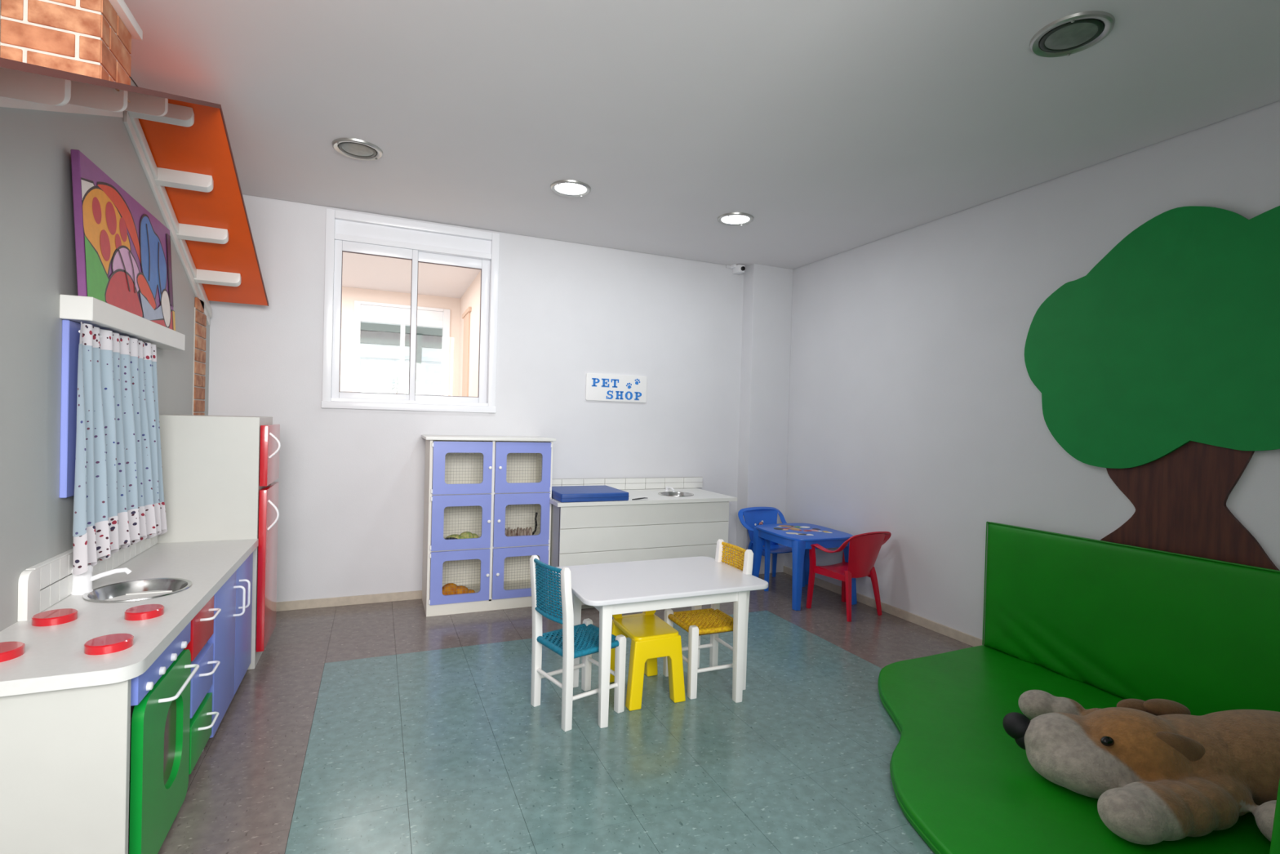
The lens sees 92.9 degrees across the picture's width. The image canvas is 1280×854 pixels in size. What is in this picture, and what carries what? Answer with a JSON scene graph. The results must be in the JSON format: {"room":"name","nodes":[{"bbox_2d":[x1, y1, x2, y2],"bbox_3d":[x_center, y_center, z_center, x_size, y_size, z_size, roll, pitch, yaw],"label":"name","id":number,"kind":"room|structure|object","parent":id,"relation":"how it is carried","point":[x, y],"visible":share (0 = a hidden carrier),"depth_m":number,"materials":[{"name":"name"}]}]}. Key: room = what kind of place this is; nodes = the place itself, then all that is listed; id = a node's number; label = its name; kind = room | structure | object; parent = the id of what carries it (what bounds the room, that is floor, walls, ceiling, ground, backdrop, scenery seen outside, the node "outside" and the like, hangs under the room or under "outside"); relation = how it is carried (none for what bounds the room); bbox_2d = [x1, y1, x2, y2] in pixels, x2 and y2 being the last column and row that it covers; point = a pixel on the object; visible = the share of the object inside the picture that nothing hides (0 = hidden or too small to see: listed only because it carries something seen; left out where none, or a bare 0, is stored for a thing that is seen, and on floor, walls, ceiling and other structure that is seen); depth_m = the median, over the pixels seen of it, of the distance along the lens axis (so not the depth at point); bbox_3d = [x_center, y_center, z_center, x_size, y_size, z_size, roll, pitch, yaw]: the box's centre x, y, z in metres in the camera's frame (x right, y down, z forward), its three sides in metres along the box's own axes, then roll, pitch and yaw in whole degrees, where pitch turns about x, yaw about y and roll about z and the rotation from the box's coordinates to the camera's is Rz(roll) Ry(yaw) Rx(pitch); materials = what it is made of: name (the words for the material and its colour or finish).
{"room":"children's room","nodes":[
{"label":"children's room","id":0,"kind":"room"},
{"bbox_2d":[0,0,210,631],"bbox_3d":[-1.481,-0.072,1.024,0.100,2.602,5.458,1,1,-23],"label":"wall","id":1,"kind":"structure","parent":0,"point":[37,251],"depth_m":1.77,"materials":[{"name":"grey paint"}]},
{"bbox_2d":[59,319,80,497],"bbox_3d":[-1.913,-0.062,2.169,0.018,0.556,0.598,1,1,-23],"label":"board","id":2,"kind":"object","parent":1,"relation":"attached to","point":[70,334],"visible":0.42,"depth_m":1.90,"materials":[{"name":"laminate"}]},
{"bbox_2d":[0,96,212,324],"bbox_3d":[-1.851,-0.832,2.069,0.022,0.817,3.100,1,1,-23],"label":"trim","id":3,"kind":"structure","parent":1,"relation":"attached to","point":[134,128],"depth_m":2.54,"materials":[{"name":"white laminate"}]},
{"bbox_2d":[59,293,185,350],"bbox_3d":[-1.947,-0.381,2.344,0.081,0.074,0.997,1,1,-23],"label":"wall shelf","id":4,"kind":"object","parent":1,"relation":"attached to","point":[95,312],"visible":0.98,"depth_m":2.09,"materials":[{"name":"white laminate"}]},
{"bbox_2d":[72,321,167,574],"bbox_3d":[-1.912,0.073,2.280,0.054,0.813,0.896,1,1,-23],"label":"curtain","id":5,"kind":"object","parent":4,"relation":"hanging from","point":[118,500],"visible":1,"depth_m":2.13,"materials":[{"name":"fabric"}]},
{"bbox_2d":[70,149,175,330],"bbox_3d":[-1.931,-0.646,2.316,0.050,0.455,0.905,1,1,-23],"label":"canvas painting","id":6,"kind":"object","parent":4,"relation":"on","point":[123,253],"visible":0.99,"depth_m":2.16,"materials":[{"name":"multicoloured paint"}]},
{"bbox_2d":[0,57,268,306],"bbox_3d":[-1.701,-0.876,2.091,0.312,0.794,3.022,1,1,-23],"label":"house roof","id":7,"kind":"structure","parent":1,"relation":"attached to","point":[188,140],"depth_m":2.60,"materials":[{"name":"orange laminate"}]},
{"bbox_2d":[0,0,142,102],"bbox_3d":[-1.572,-1.071,1.694,0.226,0.269,0.250,1,1,-23],"label":"chimney","id":8,"kind":"object","parent":7,"relation":"on","point":[86,37],"visible":0.89,"depth_m":1.61,"materials":[{"name":"orange brick"}]},
{"bbox_2d":[192,297,206,415],"bbox_3d":[-2.417,-0.237,3.336,0.012,0.914,0.200,1,1,-23],"label":"brick strip","id":9,"kind":"object","parent":1,"relation":"attached to","point":[200,318],"visible":0.72,"depth_m":3.30,"materials":[{"name":"brick"}]},
{"bbox_2d":[339,286,460,395],"bbox_3d":[-3.511,-0.184,6.019,3.330,2.492,0.120,1,1,-23],"label":"wall","id":10,"kind":"structure","parent":0,"point":[349,295],"depth_m":6.30,"materials":[{"name":"beige paint"}]},
{"bbox_2d":[352,300,450,395],"bbox_3d":[-2.504,-0.670,6.405,0.935,1.210,0.110,1,1,-23],"label":"window","id":11,"kind":"structure","parent":10,"relation":"in","point":[364,311],"depth_m":6.37,"materials":[{"name":"white metal"}]},
{"bbox_2d":[342,252,480,297],"bbox_3d":[-2.448,-1.418,5.099,4.500,0.050,2.562,1,1,-23],"label":"ceiling","id":12,"kind":"structure","parent":0,"point":[362,271],"depth_m":5.60,"materials":[{"name":"white"}]},
{"bbox_2d":[457,271,480,396],"bbox_3d":[-1.437,-0.123,5.510,0.125,2.492,2.462,1,1,-23],"label":"wall","id":13,"kind":"structure","parent":0,"point":[471,297],"depth_m":5.69,"materials":[{"name":"beige paint"}]},
{"bbox_2d":[462,306,471,396],"bbox_3d":[-1.751,-0.021,6.042,0.025,2.260,0.520,1,1,-23],"label":"door","id":14,"kind":"structure","parent":13,"relation":"in","point":[466,315],"depth_m":5.96,"materials":[{"name":"beige"}]},
{"bbox_2d":[208,194,743,602],"bbox_3d":[-0.704,-0.087,4.410,4.214,2.602,0.140,1,1,-23],"label":"wall","id":15,"kind":"structure","parent":0,"point":[351,486],"depth_m":4.22,"materials":[{"name":"paint"}]},
{"bbox_2d":[320,208,499,413],"bbox_3d":[-1.489,-0.724,4.022,1.071,1.233,0.122,1,1,-23],"label":"window","id":16,"kind":"structure","parent":15,"relation":"in","point":[415,242],"depth_m":3.98,"materials":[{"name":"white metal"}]},
{"bbox_2d":[275,564,734,611],"bbox_3d":[-0.881,1.124,4.278,3.635,0.055,0.011,1,1,-23],"label":"baseboard","id":17,"kind":"structure","parent":15,"relation":"attached to","point":[409,595],"depth_m":3.85,"materials":[{"name":"beige stone"}]},
{"bbox_2d":[585,373,647,402],"bbox_3d":[-0.173,-0.291,4.550,0.484,0.200,0.016,1,1,-23],"label":"wall sign","id":18,"kind":"object","parent":15,"relation":"attached to","point":[599,387],"visible":1,"depth_m":4.54,"materials":[{"name":"white"}]},
{"bbox_2d":[157,572,972,853],"bbox_3d":[0.352,1.240,1.900,4.214,0.060,5.558,1,1,-23],"label":"floor","id":19,"kind":"structure","parent":0,"point":[386,727],"depth_m":2.25,"materials":[{"name":"grey tile"}]},
{"bbox_2d":[0,621,199,853],"bbox_3d":[-1.470,0.873,1.611,0.425,0.583,0.518,1,1,-23],"label":"base cabinet","id":20,"kind":"object","parent":19,"relation":"on","point":[100,769],"visible":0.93,"depth_m":1.42,"materials":[{"name":"laminate"}]},
{"bbox_2d":[0,538,258,696],"bbox_3d":[-1.669,0.570,2.059,0.404,0.107,1.575,1,1,-23],"label":"countertop","id":21,"kind":"structure","parent":20,"relation":"on","point":[86,639],"depth_m":1.68,"materials":[{"name":"laminate"}]},
{"bbox_2d":[17,535,157,621],"bbox_3d":[-1.934,0.461,2.197,0.022,0.138,1.104,1,1,-23],"label":"tiled upstand","id":22,"kind":"object","parent":21,"relation":"on","point":[42,585],"visible":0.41,"depth_m":1.83,"materials":[{"name":"grey tile"}]},
{"bbox_2d":[71,564,132,595],"bbox_3d":[-1.756,0.491,1.982,0.150,0.090,0.054,1,1,-23],"label":"tap","id":23,"kind":"object","parent":21,"relation":"on","point":[82,584],"visible":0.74,"depth_m":1.95,"materials":[{"name":"white plastic"}]},
{"bbox_2d":[82,577,192,602],"bbox_3d":[-1.655,0.580,2.011,0.280,0.090,0.280,1,1,-23],"label":"sink","id":24,"kind":"object","parent":21,"relation":"in","point":[180,588],"depth_m":2.06,"materials":[{"name":"metal"}]},
{"bbox_2d":[128,648,199,853],"bbox_3d":[-1.466,0.914,1.626,0.405,0.464,0.470,1,1,-23],"label":"oven","id":25,"kind":"object","parent":20,"relation":"in","point":[159,728],"depth_m":1.65,"materials":[{"name":"green plastic"}]},
{"bbox_2d":[104,590,221,774],"bbox_3d":[-1.632,0.864,1.983,0.424,0.583,0.292,1,1,-23],"label":"drawer unit","id":26,"kind":"object","parent":19,"relation":"on","point":[201,724],"visible":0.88,"depth_m":2.03,"materials":[{"name":"multicoloured laminate"}]},
{"bbox_2d":[142,551,253,737],"bbox_3d":[-1.833,0.839,2.453,0.426,0.553,0.729,1,1,-23],"label":"base cabinet","id":27,"kind":"object","parent":19,"relation":"on","point":[231,637],"visible":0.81,"depth_m":2.44,"materials":[{"name":"purple laminate"}]},
{"bbox_2d":[157,414,280,669],"bbox_3d":[-2.023,0.541,2.977,0.481,1.188,0.392,1,1,-23],"label":"fridge","id":28,"kind":"object","parent":19,"relation":"on","point":[220,473],"visible":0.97,"depth_m":2.81,"materials":[{"name":"laminate"}]},
{"bbox_2d":[421,434,555,616],"bbox_3d":[-1.007,0.607,3.980,0.798,1.088,0.435,1,1,-23],"label":"cupboard","id":29,"kind":"object","parent":19,"relation":"on","point":[484,486],"visible":0.94,"depth_m":3.83,"materials":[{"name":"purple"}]},
{"bbox_2d":[442,582,475,595],"bbox_3d":[-1.143,1.024,3.805,0.223,0.100,0.085,1,1,-18],"label":"toy","id":30,"kind":"object","parent":29,"relation":"in","point":[446,586],"visible":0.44,"depth_m":3.77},
{"bbox_2d":[444,531,479,539],"bbox_3d":[-1.126,0.700,3.800,0.238,0.090,0.100,1,1,-23],"label":"toy","id":31,"kind":"object","parent":29,"relation":"in","point":[466,535],"visible":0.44,"depth_m":3.79,"materials":[{"name":"yellow fabric"}]},
{"bbox_2d":[505,512,537,536],"bbox_3d":[-0.775,0.657,3.951,0.216,0.200,0.070,1,1,-23],"label":"bundle","id":32,"kind":"object","parent":29,"relation":"in","point":[526,531],"visible":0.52,"depth_m":3.93,"materials":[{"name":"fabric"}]},
{"bbox_2d":[529,555,626,731],"bbox_3d":[-0.269,0.866,2.554,0.320,0.640,0.285,1,1,-38],"label":"woven chair","id":33,"kind":"object","parent":19,"relation":"on","point":[571,644],"visible":0.91,"depth_m":2.51,"materials":[{"name":"white paint"}]},
{"bbox_2d":[549,488,737,612],"bbox_3d":[-0.043,0.823,4.303,1.299,0.701,0.615,1,1,-23],"label":"base cabinet","id":34,"kind":"object","parent":19,"relation":"on","point":[682,522],"depth_m":4.02,"materials":[{"name":"grey wood"}]},
{"bbox_2d":[551,484,629,502],"bbox_3d":[-0.366,0.443,4.070,0.463,0.052,0.444,1,1,-23],"label":"changing pad","id":35,"kind":"object","parent":34,"relation":"on","point":[562,493],"visible":0.84,"depth_m":3.92,"materials":[{"name":"blue plastic"}]},
{"bbox_2d":[551,476,702,489],"bbox_3d":[-0.107,0.429,4.592,1.317,0.085,0.020,1,1,-23],"label":"tiled upstand","id":36,"kind":"object","parent":34,"relation":"on","point":[686,482],"depth_m":4.62,"materials":[{"name":"grey tile"}]},
{"bbox_2d":[664,486,674,491],"bbox_3d":[0.220,0.460,4.467,0.040,0.044,0.125,1,1,-23],"label":"tap","id":37,"kind":"object","parent":34,"relation":"on","point":[667,489],"visible":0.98,"depth_m":4.49,"materials":[{"name":"white plastic"}]},
{"bbox_2d":[657,491,693,496],"bbox_3d":[0.257,0.524,4.378,0.258,0.089,0.258,1,1,-23],"label":"sink","id":38,"kind":"object","parent":34,"relation":"in","point":[663,493],"depth_m":4.46,"materials":[{"name":"metal"}]},
{"bbox_2d":[609,609,685,711],"bbox_3d":[0.019,0.939,2.749,0.267,0.505,0.332,1,1,-23],"label":"stool","id":39,"kind":"object","parent":19,"relation":"on","point":[652,638],"visible":0.8,"depth_m":2.64,"materials":[{"name":"yellow plastic"}]},
{"bbox_2d":[551,555,768,728],"bbox_3d":[0.070,0.928,2.720,0.842,0.531,0.570,1,1,-23],"label":"table","id":40,"kind":"object","parent":19,"relation":"on","point":[611,588],"visible":0.86,"depth_m":2.61,"materials":[{"name":"white wood"}]},
{"bbox_2d":[662,538,753,699],"bbox_3d":[0.320,0.878,2.860,0.320,0.640,0.285,1,1,-23],"label":"woven chair","id":41,"kind":"object","parent":19,"relation":"on","point":[713,621],"visible":0.79,"depth_m":2.83,"materials":[{"name":"white paint"}]},
{"bbox_2d":[737,506,804,591],"bbox_3d":[1.007,0.919,4.675,0.428,0.560,0.377,1,1,-25],"label":"armchair","id":42,"kind":"object","parent":19,"relation":"on","point":[753,517],"visible":0.61,"depth_m":4.76,"materials":[{"name":"blue plastic"}]},
{"bbox_2d":[751,523,857,610],"bbox_3d":[1.154,0.972,4.335,0.530,0.471,0.592,1,1,-23],"label":"plastic table","id":43,"kind":"object","parent":19,"relation":"on","point":[798,536],"visible":0.9,"depth_m":4.16,"materials":[{"name":"blue plastic"}]},
{"bbox_2d":[806,531,891,622],"bbox_3d":[1.368,0.936,3.988,0.428,0.560,0.377,1,1,-30],"label":"armchair","id":44,"kind":"object","parent":19,"relation":"on","point":[864,548],"visible":0.98,"depth_m":3.88,"materials":[{"name":"red plastic"}]},
{"bbox_2d":[877,644,1271,853],"bbox_3d":[1.465,1.211,2.210,1.703,0.050,1.713,1,1,-23],"label":"play mat","id":45,"kind":"object","parent":19,"relation":"on","point":[965,785],"visible":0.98,"depth_m":2.07,"materials":[{"name":"green leather"}]},
{"bbox_2d":[982,521,1279,715],"bbox_3d":[2.218,0.859,2.524,0.070,0.684,1.694,1,1,-23],"label":"cushion","id":46,"kind":"object","parent":45,"relation":"on","point":[1125,621],"visible":0.95,"depth_m":2.63,"materials":[{"name":"green leather"}]},
{"bbox_2d":[1002,689,1279,844],"bbox_3d":[1.747,1.060,1.945,0.995,0.271,0.836,2,1,36],"label":"plush dog","id":47,"kind":"object","parent":45,"relation":"on","point":[1157,771],"visible":1,"depth_m":1.89},
{"bbox_2d":[1269,779,1279,853],"bbox_3d":[1.928,1.020,1.597,0.953,0.370,0.080,1,1,-23],"label":"wedge","id":48,"kind":"object","parent":45,"relation":"on","point":[1275,840],"visible":1,"depth_m":1.46,"materials":[{"name":"green plastic"}]},
{"bbox_2d":[124,0,1279,269],"bbox_3d":[0.441,-1.306,1.824,4.000,0.050,5.451,1,1,-23],"label":"ceiling","id":49,"kind":"structure","parent":0,"point":[838,126],"depth_m":2.40,"materials":[{"name":"paint"}]},
{"bbox_2d":[331,137,382,159],"bbox_3d":[-1.359,-1.332,2.929,0.224,0.016,0.224,1,1,-23],"label":"recessed light","id":50,"kind":"object","parent":49,"relation":"in","point":[356,148],"visible":1,"depth_m":2.91,"materials":[{"name":"grey metal"}]},
{"bbox_2d":[550,179,591,196],"bbox_3d":[-0.382,-1.311,3.355,0.224,0.016,0.224,1,1,-23],"label":"recessed light","id":51,"kind":"object","parent":49,"relation":"in","point":[568,188],"visible":1,"depth_m":3.34,"materials":[{"name":"white metal"}]},
{"bbox_2d":[717,212,753,226],"bbox_3d":[0.594,-1.289,3.786,0.224,0.016,0.224,1,1,-23],"label":"recessed light","id":52,"kind":"object","parent":49,"relation":"in","point":[733,219],"visible":1,"depth_m":3.77,"materials":[{"name":"white metal"}]},
{"bbox_2d":[730,264,745,274],"bbox_3d":[0.788,-1.272,4.895,0.082,0.064,0.104,1,1,-23],"label":"security camera","id":53,"kind":"object","parent":49,"relation":"attached to","point":[739,268],"visible":1,"depth_m":4.87,"materials":[{"name":"white plastic"}]},
{"bbox_2d":[1029,10,1115,57],"bbox_3d":[1.379,-1.249,1.947,0.224,0.016,0.224,1,1,-23],"label":"recessed light","id":54,"kind":"object","parent":49,"relation":"in","point":[1073,33],"visible":1,"depth_m":1.93,"materials":[{"name":"grey metal"}]},
{"bbox_2d":[736,263,792,573],"bbox_3d":[1.021,-0.077,4.999,0.379,2.542,0.148,1,1,-23],"label":"column","id":55,"kind":"structure","parent":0,"point":[767,290],"depth_m":4.93,"materials":[{"name":"paint"}]},
{"bbox_2d":[784,100,1279,639],"bbox_3d":[2.055,-0.001,3.208,0.100,2.602,4.258,1,1,-23],"label":"wall","id":56,"kind":"structure","parent":0,"point":[916,415],"depth_m":3.51,"materials":[{"name":"paint"}]},
{"bbox_2d":[782,565,982,646],"bbox_3d":[1.936,1.210,3.283,0.011,0.055,3.780,1,1,-23],"label":"baseboard","id":57,"kind":"structure","parent":56,"relation":"attached to","point":[960,636],"depth_m":3.83,"materials":[{"name":"beige wood"}]},
{"bbox_2d":[1024,205,1279,570],"bbox_3d":[2.297,0.156,2.473,0.034,2.157,1.517,1,1,-23],"label":"tree","id":58,"kind":"object","parent":56,"relation":"attached to","point":[1157,367],"visible":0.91,"depth_m":2.56,"materials":[{"name":"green wood"}]},
{"label":"outside","id":59,"kind":"structure","parent":0,"visible":0},
{"bbox_2d":[359,322,442,395],"bbox_3d":[-3.589,-0.721,8.959,5.500,4.500,0.480,1,1,-23],"label":"apartment building","id":60,"kind":"structure","parent":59,"point":[380,344],"depth_m":8.85,"materials":[{"name":"white"}]},
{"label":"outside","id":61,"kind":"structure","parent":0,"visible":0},
{"bbox_2d":[384,376,408,393],"bbox_3d":[-3.008,0.221,7.446,0.358,1.679,0.324,1,1,-45],"label":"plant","id":62,"kind":"object","parent":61,"point":[397,390],"visible":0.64,"depth_m":7.42,"materials":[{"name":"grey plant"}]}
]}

